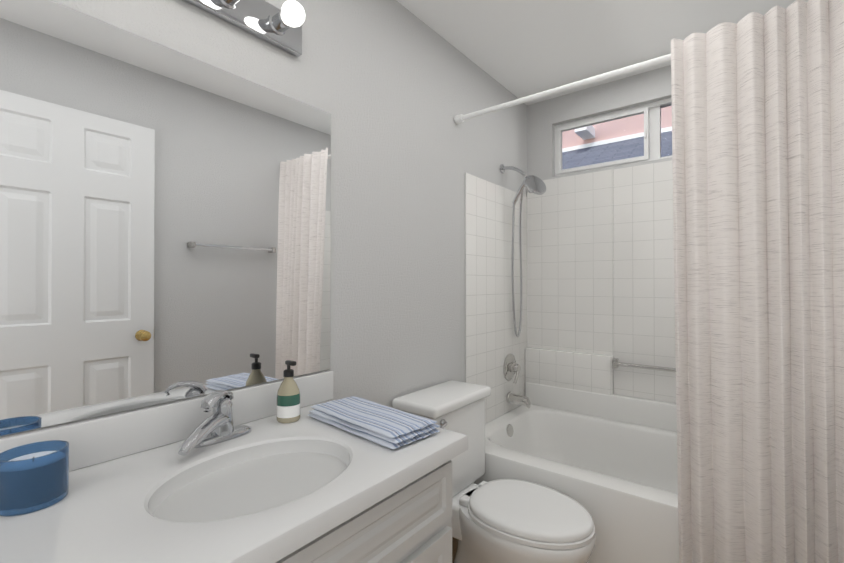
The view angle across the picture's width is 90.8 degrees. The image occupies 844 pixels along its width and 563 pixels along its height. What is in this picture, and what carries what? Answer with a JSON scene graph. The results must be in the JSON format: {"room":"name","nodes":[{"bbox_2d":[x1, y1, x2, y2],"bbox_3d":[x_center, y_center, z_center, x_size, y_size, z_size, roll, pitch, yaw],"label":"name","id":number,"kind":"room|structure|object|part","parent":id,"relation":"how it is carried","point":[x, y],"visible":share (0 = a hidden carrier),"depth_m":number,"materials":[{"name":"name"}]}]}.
{"room":"bathroom","nodes":[
{"label":"bathroom","id":0,"kind":"room"},
{"bbox_2d":[0,0,526,437],"bbox_3d":[-0.256,0.022,1.661,0.100,2.440,3.200,0,0,38],"label":"wall","id":1,"kind":"structure","parent":0,"point":[393,88],"depth_m":1.72,"materials":[{"name":"grey paint"}]},
{"bbox_2d":[0,0,330,435],"bbox_3d":[-0.725,-0.147,0.980,0.004,0.910,1.286,0,0,38],"label":"mirror glass","id":2,"kind":"object","parent":1,"relation":"attached to","point":[165,224],"visible":1,"depth_m":1.02,"materials":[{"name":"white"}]},
{"bbox_2d":[0,370,332,471],"bbox_3d":[-0.718,0.362,0.971,0.021,0.100,1.286,0,0,38],"label":"backsplash","id":3,"kind":"structure","parent":1,"relation":"attached to","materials":[{"name":"white stone"}]},
{"bbox_2d":[184,0,304,56],"bbox_3d":[-0.658,-0.800,0.955,0.144,0.110,0.975,0,0,38],"label":"sconce","id":4,"kind":"object","parent":1,"relation":"attached to","point":[264,20],"visible":1,"depth_m":1.24,"materials":[{"name":"silver metal"}]},
{"bbox_2d":[219,0,239,8],"bbox_3d":[-0.528,-0.799,1.154,0.050,0.060,0.060,0,0,38],"label":"socket","id":5,"kind":"object","parent":4,"relation":"attached to","point":[223,4],"depth_m":1.16,"materials":[{"name":"silver metal"}]},
{"bbox_2d":[268,11,290,34],"bbox_3d":[-0.430,-0.798,1.278,0.050,0.060,0.060,0,0,38],"label":"socket","id":6,"kind":"object","parent":4,"relation":"attached to","point":[277,25],"depth_m":1.27,"materials":[{"name":"silver metal"}]},
{"bbox_3d":[-0.384,-0.798,1.242,0.068,0.068,0.068,0,0,38],"label":"bulb","id":7,"kind":"part","parent":4,"relation":"part of","materials":[{"name":"white glass"}]},
{"bbox_2d":[465,173,527,423],"bbox_3d":[0.472,0.337,2.495,0.008,1.820,0.787,0,0,38],"label":"wall tile","id":8,"kind":"structure","parent":1,"relation":"attached to","point":[492,340],"depth_m":2.42,"materials":[{"name":"white tile"}]},
{"bbox_2d":[500,164,545,407],"bbox_3d":[0.635,0.023,2.508,0.248,1.468,0.238,0,0,38],"label":"fittings","id":9,"kind":"object","parent":8,"relation":"attached to","point":[537,186],"visible":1,"depth_m":2.52,"materials":[{"name":"silver metal"}]},
{"bbox_3d":[0.546,0.528,2.567,0.016,0.164,0.164,0,0,38],"label":"valve plate","id":10,"kind":"part","parent":9,"relation":"part of","materials":[{"name":"silver metal"}]},
{"bbox_3d":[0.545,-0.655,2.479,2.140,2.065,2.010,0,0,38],"label":"shower arm","id":11,"kind":"part","parent":9,"relation":"part of"},
{"bbox_3d":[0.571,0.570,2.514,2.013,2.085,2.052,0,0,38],"label":"valve lever","id":12,"kind":"part","parent":9,"relation":"part of","materials":[{"name":"silver metal"}]},
{"bbox_3d":[0.590,0.721,2.519,0.125,0.072,0.054,0,0,38],"label":"spout","id":13,"kind":"part","parent":9,"relation":"part of","materials":[{"name":"silver metal"}]},
{"bbox_3d":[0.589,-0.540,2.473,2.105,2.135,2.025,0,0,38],"label":"shower handle","id":14,"kind":"part","parent":9,"relation":"part of","materials":[{"name":"silver metal"}]},
{"bbox_2d":[454,0,843,562],"bbox_3d":[0.727,0.171,1.615,1.494,2.073,0.156,0,0,38],"label":"shower curtain","id":15,"kind":"object","parent":1,"relation":"attached to","point":[758,155],"visible":1,"depth_m":1.32,"materials":[{"name":"white fabric"}]},
{"bbox_3d":[0.763,-0.830,1.666,1.440,0.025,0.025,0,0,38],"label":"rod","id":16,"kind":"part","parent":15,"relation":"part of","materials":[{"name":"white metal"}]},
{"bbox_2d":[452,537,457,562],"bbox_3d":[0.373,1.264,1.159,1.700,0.050,3.200,0,0,38],"label":"floor","id":17,"kind":"structure","parent":0,"point":[454,544],"depth_m":1.95,"materials":[{"name":"brown wood"}]},
{"bbox_2d":[0,370,467,562],"bbox_3d":[-0.499,0.760,0.796,0.577,0.955,1.286,0,0,38],"label":"bathroom vanity","id":18,"kind":"object","parent":17,"relation":"on","point":[242,475],"visible":0.98,"depth_m":0.91,"materials":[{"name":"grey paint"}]},
{"bbox_2d":[0,440,68,515],"bbox_3d":[-0.725,0.363,0.776,0.102,0.095,0.102,0,0,38],"label":"candle","id":19,"kind":"object","parent":18,"relation":"on","point":[34,477],"visible":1,"depth_m":0.75,"materials":[{"name":"blue glass"}]},
{"bbox_2d":[178,390,251,455],"bbox_3d":[-0.518,0.348,1.050,0.125,0.128,0.217,0,0,38],"label":"faucet","id":20,"kind":"object","parent":18,"relation":"on","point":[217,435],"depth_m":1.05,"materials":[{"name":"silver metal"}]},
{"bbox_2d":[277,360,299,422],"bbox_3d":[-0.399,0.325,1.244,0.068,0.177,0.068,0,0,38],"label":"soap bottle","id":21,"kind":"object","parent":18,"relation":"on","point":[288,401],"visible":1,"depth_m":1.22,"materials":[{"name":"beige plastic"}]},
{"bbox_3d":[-0.108,0.557,0.894,0.018,0.150,0.590,0,0,38],"label":"drawer","id":22,"kind":"part","parent":18,"relation":"part of","materials":[{"name":"grey paint"}]},
{"bbox_2d":[308,396,439,448],"bbox_3d":[-0.150,0.394,1.197,0.387,0.039,0.176,0,0,43],"label":"hand towel","id":23,"kind":"object","parent":18,"relation":"on","point":[387,426],"visible":1,"depth_m":1.14,"materials":[{"name":"blue fabric"}]},
{"bbox_3d":[-0.108,0.885,0.892,0.018,0.446,0.590,0,0,38],"label":"door","id":24,"kind":"part","parent":18,"relation":"part of","materials":[{"name":"grey paint"}]},
{"bbox_2d":[392,380,595,562],"bbox_3d":[0.296,0.861,1.652,0.740,0.762,0.443,0,0,38],"label":"toilet","id":25,"kind":"object","parent":17,"relation":"on","point":[508,521],"visible":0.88,"depth_m":1.58,"materials":[{"name":"white ceramic"}]},
{"bbox_3d":[0.097,0.504,1.813,0.230,0.045,0.440,0,0,38],"label":"tank lid","id":26,"kind":"part","parent":25,"relation":"part of","materials":[{"name":"white ceramic"}]},
{"bbox_3d":[0.093,0.709,1.815,0.200,0.364,0.410,0,0,38],"label":"tank","id":27,"kind":"part","parent":25,"relation":"part of","materials":[{"name":"white ceramic"}]},
{"bbox_3d":[0.364,1.064,1.600,0.571,0.356,0.372,0,0,38],"label":"bowl","id":28,"kind":"part","parent":25,"relation":"part of","materials":[{"name":"white ceramic"}]},
{"bbox_3d":[0.405,0.875,1.568,0.463,0.018,0.372,0,0,38],"label":"seat","id":29,"kind":"part","parent":25,"relation":"part of","materials":[{"name":"white plastic"}]},
{"bbox_3d":[0.405,0.851,1.568,0.453,0.028,0.362,0,0,38],"label":"lid","id":30,"kind":"part","parent":25,"relation":"part of","materials":[{"name":"white plastic"}]},
{"bbox_2d":[473,405,678,562],"bbox_3d":[0.993,1.022,1.947,1.480,0.445,0.863,0,0,38],"label":"bathtub","id":31,"kind":"object","parent":17,"relation":"on","point":[617,481],"visible":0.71,"depth_m":1.95,"materials":[{"name":"white ceramic"}]},
{"bbox_2d":[527,169,613,355],"bbox_3d":[0.921,-0.113,2.627,0.537,1.102,0.012,0,0,38],"label":"tiled wall","id":32,"kind":"structure","parent":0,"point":[570,263],"depth_m":2.60,"materials":[{"name":"white tile"}]},
{"bbox_2d":[527,65,671,179],"bbox_3d":[1.345,0.027,2.399,1.500,2.440,0.140,0,0,38],"label":"wall","id":33,"kind":"structure","parent":0,"point":[651,86],"depth_m":2.59,"materials":[{"name":"grey paint"}]},
{"bbox_2d":[554,98,671,175],"bbox_3d":[1.357,-0.856,2.388,1.200,0.345,0.080,0,0,38],"label":"window unit","id":34,"kind":"structure","parent":33,"relation":"in","point":[637,134],"depth_m":2.53,"materials":[{"name":"white plastic"}]},
{"bbox_3d":[0.901,-0.854,2.760,0.022,0.301,0.060,0,0,38],"label":"frame","id":35,"kind":"part","parent":34,"relation":"part of","materials":[{"name":"white plastic"}]},
{"bbox_3d":[0.903,-0.854,2.728,0.022,0.257,0.032,0,0,38],"label":"sash","id":36,"kind":"part","parent":34,"relation":"part of","materials":[{"name":"white plastic"}]},
{"bbox_3d":[1.103,-0.994,2.571,0.530,0.022,0.032,0,0,38],"label":"sash","id":37,"kind":"part","parent":34,"relation":"part of","materials":[{"name":"white plastic"}]},
{"bbox_3d":[1.363,-1.017,2.397,1.200,0.022,0.060,0,0,38],"label":"frame","id":38,"kind":"part","parent":34,"relation":"part of","materials":[{"name":"white plastic"}]},
{"bbox_3d":[1.302,-0.856,2.413,0.022,0.257,0.032,0,0,38],"label":"sash","id":39,"kind":"part","parent":34,"relation":"part of","materials":[{"name":"white plastic"}]},
{"bbox_2d":[613,160,675,402],"bbox_3d":[1.299,0.290,2.339,1.500,1.912,0.008,0,0,38],"label":"wall tile","id":40,"kind":"structure","parent":33,"relation":"attached to","point":[644,316],"depth_m":2.36,"materials":[{"name":"white tile"}]},
{"bbox_2d":[525,347,613,394],"bbox_3d":[0.908,0.630,2.607,0.537,0.385,0.052,0,0,38],"label":"tile ledge","id":41,"kind":"object","parent":40,"relation":"attached to","point":[588,372],"visible":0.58,"depth_m":2.57,"materials":[{"name":"white tile"}]},
{"bbox_2d":[525,382,676,431],"bbox_3d":[1.279,0.741,2.311,1.482,0.160,0.057,0,0,38],"label":"wall flange","id":42,"kind":"object","parent":40,"relation":"attached to","point":[643,412],"visible":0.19,"depth_m":2.43,"materials":[{"name":"white ceramic"}]},
{"bbox_2d":[612,358,675,371],"bbox_3d":[1.357,0.473,2.231,0.629,0.055,0.042,0,0,38],"label":"grab rail","id":43,"kind":"object","parent":40,"relation":"attached to","point":[615,363],"visible":0.48,"depth_m":2.32,"materials":[{"name":"silver metal"}]},
{"bbox_3d":[1.121,0.474,2.418,0.027,0.055,0.041,0,0,38],"label":"post","id":44,"kind":"part","parent":43,"relation":"part of","materials":[{"name":"silver metal"}]},
{"bbox_2d":[396,0,808,104],"bbox_3d":[0.373,-1.226,1.173,1.700,0.050,3.200,0,0,38],"label":"ceiling","id":45,"kind":"structure","parent":0,"point":[520,48],"depth_m":1.98,"materials":[{"name":"white paint"}]}
]}

